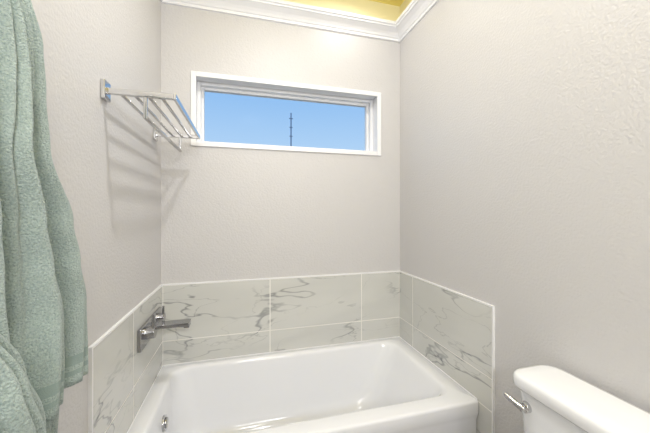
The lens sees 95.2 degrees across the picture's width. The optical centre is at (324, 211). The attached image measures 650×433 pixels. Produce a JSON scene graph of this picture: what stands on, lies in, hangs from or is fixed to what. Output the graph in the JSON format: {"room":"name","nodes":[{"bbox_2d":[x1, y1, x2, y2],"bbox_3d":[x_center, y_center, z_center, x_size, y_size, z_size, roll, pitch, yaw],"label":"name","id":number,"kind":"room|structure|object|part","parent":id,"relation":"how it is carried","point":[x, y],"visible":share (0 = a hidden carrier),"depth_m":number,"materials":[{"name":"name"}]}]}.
{"room":"bathroom","nodes":[
{"label":"bathroom","id":0,"kind":"room"},
{"bbox_2d":[31,0,162,432],"bbox_3d":[-0.536,-0.075,-0.084,0.180,2.950,3.660,0,0,-15],"label":"wall","id":1,"kind":"structure","parent":0,"point":[106,158],"depth_m":1.05,"materials":[{"name":"grey paint"}]},
{"bbox_2d":[0,0,87,432],"bbox_3d":[-0.497,0.095,0.462,0.218,1.382,0.714,0,0,-15],"label":"hanging towel","id":2,"kind":"object","parent":1,"relation":"hanging from","point":[44,332],"visible":1,"depth_m":0.50,"materials":[{"name":"fabric"}]},
{"bbox_2d":[46,409,58,432],"bbox_3d":[-0.549,0.468,0.462,0.089,0.436,0.520,0,0,-15],"label":"towel","id":3,"kind":"object","parent":2,"relation":"hanging from","point":[51,426],"depth_m":0.65,"materials":[{"name":"fabric"}]},
{"bbox_2d":[100,79,199,151],"bbox_3d":[-0.717,-0.382,1.315,0.226,0.120,0.633,0,0,-15],"label":"towel rack","id":4,"kind":"object","parent":1,"relation":"attached to","point":[106,91],"visible":1,"depth_m":1.10,"materials":[{"name":"silver metal"}]},
{"bbox_3d":[-0.782,-0.410,1.298,0.012,0.012,0.585,0,0,-15],"label":"rod","id":5,"kind":"part","parent":4,"relation":"part of","materials":[{"name":"silver metal"}]},
{"bbox_3d":[-0.638,-0.410,1.034,0.211,0.020,0.016,0,0,-15],"label":"arm","id":6,"kind":"part","parent":4,"relation":"part of","materials":[{"name":"silver metal"}]},
{"bbox_3d":[-0.740,-0.410,1.309,0.012,0.012,0.585,0,0,-15],"label":"rod","id":7,"kind":"part","parent":4,"relation":"part of","materials":[{"name":"silver metal"}]},
{"bbox_3d":[-0.699,-0.410,1.320,0.012,0.012,0.585,0,0,-15],"label":"rod","id":8,"kind":"part","parent":4,"relation":"part of","materials":[{"name":"silver metal"}]},
{"bbox_3d":[-0.657,-0.410,1.331,0.012,0.012,0.585,0,0,-15],"label":"rod","id":9,"kind":"part","parent":4,"relation":"part of","materials":[{"name":"silver metal"}]},
{"bbox_3d":[-0.792,-0.410,1.598,0.211,0.020,0.016,0,0,-15],"label":"arm","id":10,"kind":"part","parent":4,"relation":"part of","materials":[{"name":"silver metal"}]},
{"bbox_2d":[137,306,190,352],"bbox_3d":[-0.773,0.542,1.479,0.185,0.145,0.340,0,0,-15],"label":"tub faucet","id":11,"kind":"object","parent":1,"relation":"attached to","point":[147,331],"visible":1,"depth_m":1.41,"materials":[{"name":"silver metal"}]},
{"bbox_3d":[-0.854,0.565,1.457,0.016,0.100,0.340,0,0,-15],"label":"plate","id":12,"kind":"part","parent":11,"relation":"part of","materials":[{"name":"silver metal"}]},
{"bbox_3d":[-0.790,0.512,1.370,0.014,0.085,0.018,0,0,-15],"label":"handle lever","id":13,"kind":"part","parent":11,"relation":"part of","materials":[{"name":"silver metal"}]},
{"bbox_3d":[-0.768,0.560,1.483,0.173,0.020,0.065,0,0,-15],"label":"spout","id":14,"kind":"part","parent":11,"relation":"part of","materials":[{"name":"silver metal"}]},
{"bbox_2d":[160,0,438,42],"bbox_3d":[0.255,-1.248,0.220,1.525,0.100,3.490,0,0,-15],"label":"crown molding","id":15,"kind":"structure","parent":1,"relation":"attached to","point":[280,11],"depth_m":1.88,"materials":[{"name":"white"}]},
{"bbox_2d":[161,3,399,283],"bbox_3d":[-0.227,-0.075,1.985,1.865,2.950,0.170,0,0,-15],"label":"wall","id":16,"kind":"structure","parent":0,"point":[227,213],"depth_m":1.87,"materials":[{"name":"grey paint"}]},
{"bbox_2d":[163,272,398,364],"bbox_3d":[-0.203,0.652,1.899,1.505,0.465,0.010,0,0,-15],"label":"tiled wall","id":17,"kind":"structure","parent":16,"relation":"attached to","point":[234,318],"depth_m":1.87,"materials":[{"name":"stone"}]},
{"bbox_2d":[88,270,494,432],"bbox_3d":[-0.096,0.907,1.505,1.525,0.986,0.826,0,0,-15],"label":"trim","id":18,"kind":"structure","parent":17,"relation":"attached to","point":[90,348],"depth_m":1.31,"materials":[{"name":"white"}]},
{"bbox_2d":[191,71,380,155],"bbox_3d":[-0.199,-0.609,1.902,1.218,0.439,0.013,0,0,-15],"label":"window frame","id":19,"kind":"structure","parent":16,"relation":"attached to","point":[194,74],"depth_m":1.87,"materials":[{"name":"white"}]},
{"bbox_2d":[196,77,376,150],"bbox_3d":[-0.221,-0.609,1.981,1.204,0.425,0.151,0,0,-15],"label":"window","id":20,"kind":"structure","parent":16,"relation":"in","point":[200,84],"depth_m":1.98,"materials":[{"name":"white"}]},
{"bbox_3d":[-0.235,-0.609,2.032,1.138,0.359,0.035,0,0,-15],"label":"sash","id":21,"kind":"part","parent":20,"relation":"part of","materials":[{"name":"white plastic"}]},
{"bbox_2d":[285,0,411,20],"bbox_3d":[0.255,-1.425,0.220,1.525,0.251,3.490,0,0,-15],"label":"ceiling","id":22,"kind":"structure","parent":0,"point":[383,9],"depth_m":2.03,"materials":[{"name":"yellow paint"}]},
{"bbox_2d":[400,0,649,432],"bbox_3d":[1.095,-0.075,0.361,0.170,2.950,3.660,0,0,-15],"label":"wall","id":23,"kind":"structure","parent":0,"point":[525,124],"depth_m":1.13,"materials":[{"name":"grey paint"}]},
{"bbox_2d":[399,272,491,432],"bbox_3d":[0.634,0.895,1.707,0.010,0.950,0.820,0,0,-15],"label":"wall tile","id":24,"kind":"structure","parent":23,"relation":"attached to","point":[453,331],"depth_m":1.55,"materials":[{"name":"stone"}]},
{"bbox_3d":[0.255,1.450,0.220,1.865,0.100,3.830,0,0,-15],"label":"floor","id":25,"kind":"structure","parent":0,"visible":0},
{"bbox_2d":[127,336,477,432],"bbox_3d":[-0.105,1.137,1.539,1.504,0.526,0.734,0,0,-15],"label":"bathtub","id":26,"kind":"object","parent":25,"relation":"on","point":[382,385],"visible":1,"depth_m":1.72,"materials":[{"name":"white ceramic"}]},
{"bbox_3d":[-0.760,1.000,1.404,0.024,0.070,0.071,0,0,-15],"label":"overflow plate","id":27,"kind":"part","parent":26,"relation":"part of","materials":[{"name":"silver metal"}]},
{"bbox_2d":[503,365,649,432],"bbox_3d":[0.519,0.967,0.745,0.696,0.866,0.465,0,0,-15],"label":"toilet","id":28,"kind":"object","parent":25,"relation":"on","point":[553,399],"visible":1,"depth_m":0.87,"materials":[{"name":"white ceramic"}]},
{"bbox_3d":[0.621,0.625,0.976,0.022,0.034,0.070,0,0,-28],"label":"flush lever","id":29,"kind":"part","parent":28,"relation":"part of","materials":[{"name":"silver metal"}]},
{"bbox_3d":[0.769,0.790,0.813,0.154,0.420,0.441,0,0,-15],"label":"tank","id":30,"kind":"part","parent":28,"relation":"part of","materials":[{"name":"white ceramic"}]},
{"label":"outside","id":31,"kind":"structure","parent":0,"visible":0},
{"bbox_3d":[-2.478,1.800,47.107,100.000,0.200,87.800,0,0,-15],"label":"ground","id":32,"kind":"structure","parent":31,"visible":0},
{"bbox_2d":[289,113,292,145],"bbox_3d":[-2.299,-2.500,20.103,0.240,8.400,0.110,0,0,-15],"label":"utility pole","id":33,"kind":"object","parent":32,"relation":"on","point":[290,118],"visible":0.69,"depth_m":20.08,"materials":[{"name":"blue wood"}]}
]}

